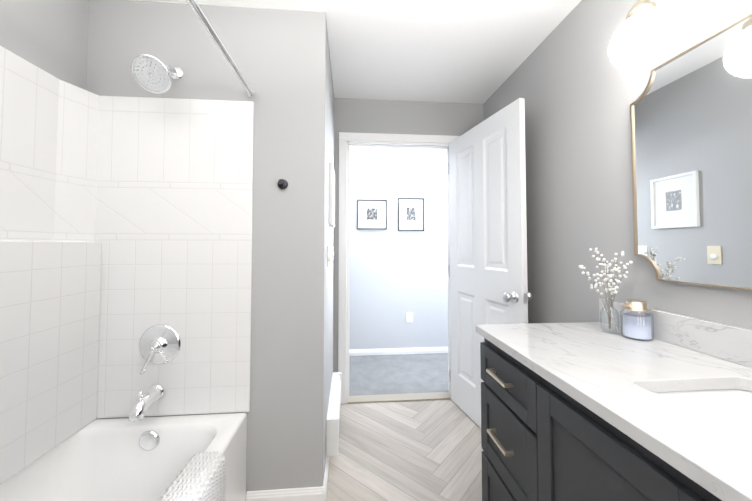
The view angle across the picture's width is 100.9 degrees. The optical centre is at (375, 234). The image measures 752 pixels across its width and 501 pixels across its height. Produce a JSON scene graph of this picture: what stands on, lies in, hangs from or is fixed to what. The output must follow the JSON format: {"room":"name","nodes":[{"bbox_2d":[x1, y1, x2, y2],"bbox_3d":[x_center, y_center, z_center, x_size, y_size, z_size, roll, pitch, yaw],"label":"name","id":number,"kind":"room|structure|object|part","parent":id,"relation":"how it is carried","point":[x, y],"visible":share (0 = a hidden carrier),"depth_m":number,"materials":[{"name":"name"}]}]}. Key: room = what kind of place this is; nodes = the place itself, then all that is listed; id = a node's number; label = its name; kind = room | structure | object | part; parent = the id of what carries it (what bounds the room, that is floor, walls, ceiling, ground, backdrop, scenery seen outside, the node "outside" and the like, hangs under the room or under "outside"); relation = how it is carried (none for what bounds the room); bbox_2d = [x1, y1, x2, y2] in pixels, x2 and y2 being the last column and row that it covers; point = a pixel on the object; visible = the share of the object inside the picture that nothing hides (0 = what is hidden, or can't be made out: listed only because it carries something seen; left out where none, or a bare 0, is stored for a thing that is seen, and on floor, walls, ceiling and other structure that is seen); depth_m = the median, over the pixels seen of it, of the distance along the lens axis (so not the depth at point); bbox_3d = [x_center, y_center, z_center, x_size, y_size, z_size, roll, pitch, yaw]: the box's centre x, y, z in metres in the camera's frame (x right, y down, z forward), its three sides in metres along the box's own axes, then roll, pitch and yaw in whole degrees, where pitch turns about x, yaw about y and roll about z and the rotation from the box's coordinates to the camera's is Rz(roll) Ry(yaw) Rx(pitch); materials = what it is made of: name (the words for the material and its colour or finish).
{"room":"bathroom","nodes":[
{"label":"bathroom","id":0,"kind":"room"},
{"bbox_2d":[0,0,88,89],"bbox_3d":[-1.282,0.023,-0.027,0.110,2.380,2.903,0,-2,-5],"label":"wall","id":1,"kind":"structure","parent":0,"point":[50,37],"depth_m":1.27,"materials":[{"name":"grey paint"}]},
{"bbox_2d":[86,0,333,492],"bbox_3d":[-0.900,0.089,1.972,1.212,2.380,1.018,0,-2,-5],"label":"wall","id":2,"kind":"structure","parent":0,"point":[281,59],"depth_m":1.50,"materials":[{"name":"grey paint"}]},
{"bbox_2d":[186,0,255,97],"bbox_3d":[-0.543,-0.713,0.754,0.048,0.048,1.518,0,-2,-5],"label":"curtain rod","id":3,"kind":"object","parent":2,"relation":"attached to","point":[206,25],"visible":0.96,"depth_m":1.12,"materials":[{"name":"silver metal"}]},
{"bbox_2d":[278,179,287,188],"bbox_3d":[-0.450,-0.246,1.483,0.048,0.048,0.053,0,-2,-5],"label":"robe hook","id":4,"kind":"object","parent":2,"relation":"attached to","point":[282,183],"visible":1,"depth_m":1.50,"materials":[{"name":"black metal"}]},
{"bbox_2d":[246,486,325,500],"bbox_3d":[-0.420,1.230,1.457,0.365,0.066,0.013,0,-2,-5],"label":"baseboard","id":5,"kind":"structure","parent":2,"relation":"attached to","point":[305,494],"depth_m":1.46,"materials":[{"name":"white wood"}]},
{"bbox_2d":[323,456,329,500],"bbox_3d":[-0.284,1.245,1.924,0.013,0.066,0.922,0,-2,-5],"label":"baseboard return","id":6,"kind":"object","parent":2,"relation":"attached to","point":[326,474],"visible":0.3,"depth_m":1.56,"materials":[{"name":"white"}]},
{"bbox_2d":[327,246,330,266],"bbox_3d":[-0.265,0.120,1.753,0.016,0.115,0.075,0,-2,-5],"label":"switch","id":7,"kind":"object","parent":2,"relation":"attached to","point":[328,258],"visible":1,"depth_m":1.73,"materials":[{"name":"beige plastic"}]},
{"bbox_2d":[329,162,334,226],"bbox_3d":[-0.281,-0.242,1.994,0.022,0.370,0.310,0,-2,-5],"label":"framed picture","id":8,"kind":"object","parent":2,"relation":"attached to","point":[331,196],"visible":0.98,"depth_m":1.84,"materials":[{"name":"white"}]},
{"bbox_2d":[326,372,341,455],"bbox_3d":[-0.263,1.107,1.991,0.066,0.195,0.630,0,-2,-5],"label":"baseboard heater","id":9,"kind":"object","parent":2,"relation":"attached to","point":[332,430],"visible":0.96,"depth_m":1.71,"materials":[{"name":"white metal"}]},
{"bbox_2d":[137,0,581,103],"bbox_3d":[0.330,-1.179,1.164,5.800,0.100,4.920,0,-2,-5],"label":"ceiling","id":10,"kind":"structure","parent":0,"point":[466,51],"depth_m":1.78,"materials":[{"name":"white paint"}]},
{"bbox_2d":[349,147,447,349],"bbox_3d":[0.124,0.140,3.518,5.800,2.380,0.110,0,-2,-5],"label":"wall","id":11,"kind":"structure","parent":0,"point":[391,284],"depth_m":3.47,"materials":[{"name":"grey paint"}]},
{"bbox_2d":[357,199,386,228],"bbox_3d":[-0.044,-0.227,3.449,0.330,0.330,0.022,0,-2,-5],"label":"framed picture","id":12,"kind":"object","parent":11,"relation":"attached to","point":[371,214],"visible":0.98,"depth_m":3.45,"materials":[{"name":"grey paper"}]},
{"bbox_2d":[349,347,447,355],"bbox_3d":[0.130,1.290,3.418,5.800,0.075,0.013,0,-2,-5],"label":"baseboard","id":13,"kind":"structure","parent":11,"relation":"attached to","point":[388,351],"depth_m":3.42,"materials":[{"name":"white wood"}]},
{"bbox_2d":[406,312,412,322],"bbox_3d":[0.374,0.917,3.453,0.072,0.115,0.008,0,-2,-5],"label":"outlet","id":14,"kind":"object","parent":11,"relation":"attached to","point":[409,317],"visible":1,"depth_m":3.45,"materials":[{"name":"white plastic"}]},
{"bbox_2d":[398,198,423,230],"bbox_3d":[0.394,-0.231,3.486,0.295,0.370,0.022,0,-2,-5],"label":"framed picture","id":15,"kind":"object","parent":11,"relation":"attached to","point":[410,214],"visible":0.98,"depth_m":3.49,"materials":[{"name":"grey paper"}]},
{"bbox_2d":[349,353,448,395],"bbox_3d":[0.165,1.338,3.007,5.800,0.072,1.055,0,-2,-5],"label":"floor","id":16,"kind":"structure","parent":0,"point":[395,374],"depth_m":2.89,"materials":[{"name":"grey carpet"}]},
{"bbox_2d":[326,399,483,500],"bbox_3d":[-0.110,1.261,0.516,2.544,0.060,3.865,0,-2,-5],"label":"floor","id":17,"kind":"structure","parent":0,"point":[427,450],"depth_m":1.80,"materials":[{"name":"beige wood"}]},
{"bbox_2d":[0,46,253,500],"bbox_3d":[-0.907,0.202,0.693,0.760,2.069,1.519,0,-2,-5],"label":"shower surround","id":18,"kind":"object","parent":17,"relation":"on","point":[125,255],"visible":1,"depth_m":1.39,"materials":[{"name":"white tile"}]},
{"bbox_3d":[-0.994,0.714,1.337,0.072,0.110,0.162,0,-2,-5],"label":"spout","id":19,"kind":"part","parent":18,"relation":"part of","materials":[{"name":"silver metal"}]},
{"bbox_2d":[157,451,225,500],"bbox_3d":[-0.607,0.952,0.865,0.154,0.332,0.545,0,-2,-5],"label":"towel","id":20,"kind":"object","parent":18,"relation":"on","point":[200,477],"visible":1,"depth_m":1.04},
{"bbox_2d":[475,331,734,500],"bbox_3d":[0.784,0.795,0.216,0.592,0.852,2.164,0,-2,-5],"label":"bathroom vanity","id":21,"kind":"object","parent":17,"relation":"on","point":[583,411],"depth_m":0.82,"materials":[{"name":"grey"}]},
{"bbox_2d":[475,322,751,500],"bbox_3d":[0.793,0.354,0.233,0.574,0.030,2.185,0,-2,-5],"label":"countertop","id":22,"kind":"structure","parent":21,"relation":"on","point":[616,374],"depth_m":0.77,"materials":[{"name":"white stone"}]},
{"bbox_2d":[579,248,632,333],"bbox_3d":[0.885,0.209,1.185,0.150,0.320,0.151,0,-2,-5],"label":"bud vase","id":23,"kind":"object","parent":22,"relation":"on","point":[609,276],"visible":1,"depth_m":1.18,"materials":[{"name":"clear glass"}]},
{"bbox_2d":[620,300,653,340],"bbox_3d":[0.927,0.301,1.108,0.098,0.131,0.091,0,-2,-5],"label":"jar","id":24,"kind":"object","parent":22,"relation":"on","point":[637,326],"visible":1,"depth_m":1.08,"materials":[{"name":"clear glass"}]},
{"bbox_2d":[651,383,751,434],"bbox_3d":[0.788,0.445,0.564,0.345,0.153,0.445,0,-2,-5],"label":"sink","id":25,"kind":"object","parent":22,"relation":"in","point":[730,403],"depth_m":0.77,"materials":[{"name":"white ceramic"}]},
{"bbox_2d":[333,98,483,371],"bbox_3d":[0.274,0.107,2.527,1.222,2.380,0.110,0,-2,-5],"label":"wall","id":26,"kind":"structure","parent":0,"point":[397,117],"depth_m":2.49,"materials":[{"name":"grey paint"}]},
{"bbox_2d":[338,132,459,403],"bbox_3d":[0.192,0.246,2.516,0.981,2.103,0.142,0,-2,-5],"label":"door frame","id":27,"kind":"structure","parent":26,"relation":"attached to","point":[344,137],"depth_m":2.44,"materials":[{"name":"white wood"}]},
{"bbox_2d":[348,392,450,403],"bbox_3d":[0.194,1.289,2.461,0.827,0.014,0.101,0,-2,-5],"label":"threshold","id":28,"kind":"object","parent":26,"relation":"attached to","point":[399,397],"depth_m":2.45,"materials":[{"name":"beige wood"}]},
{"bbox_2d":[447,98,531,427],"bbox_3d":[0.707,0.263,2.087,0.173,2.025,0.816,1,-2,-15],"label":"door","id":29,"kind":"structure","parent":26,"relation":"in","point":[486,173],"depth_m":2.04,"materials":[{"name":"white wood"}]},
{"bbox_3d":[0.801,0.348,1.736,0.173,0.064,0.095,1,-2,-15],"label":"knob","id":30,"kind":"part","parent":29,"relation":"part of","materials":[{"name":"silver metal"}]},
{"bbox_2d":[483,0,751,329],"bbox_3d":[1.100,0.046,0.687,0.110,2.380,3.920,0,-2,-5],"label":"wall","id":31,"kind":"structure","parent":0,"point":[573,86],"depth_m":1.45,"materials":[{"name":"grey paint"}]},
{"bbox_2d":[609,0,677,71],"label":"sconce","id":32,"kind":"object","parent":31,"relation":"attached to","point":[645,36],"depth_m":0.90,"materials":[{"name":"white glass"}]},
{"bbox_2d":[599,299,751,366],"bbox_3d":[1.069,0.289,0.257,0.020,0.099,2.185,0,-2,-5],"label":"backsplash","id":33,"kind":"structure","parent":31,"relation":"attached to","point":[724,341],"depth_m":0.96,"materials":[{"name":"white stone"}]},
{"bbox_2d":[630,12,751,290],"bbox_3d":[1.041,-0.234,0.609,0.014,0.755,1.175,0,-2,-5],"label":"mirror","id":34,"kind":"object","parent":31,"relation":"attached to","point":[691,129],"visible":0.96,"depth_m":0.97,"materials":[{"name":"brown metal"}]}
]}

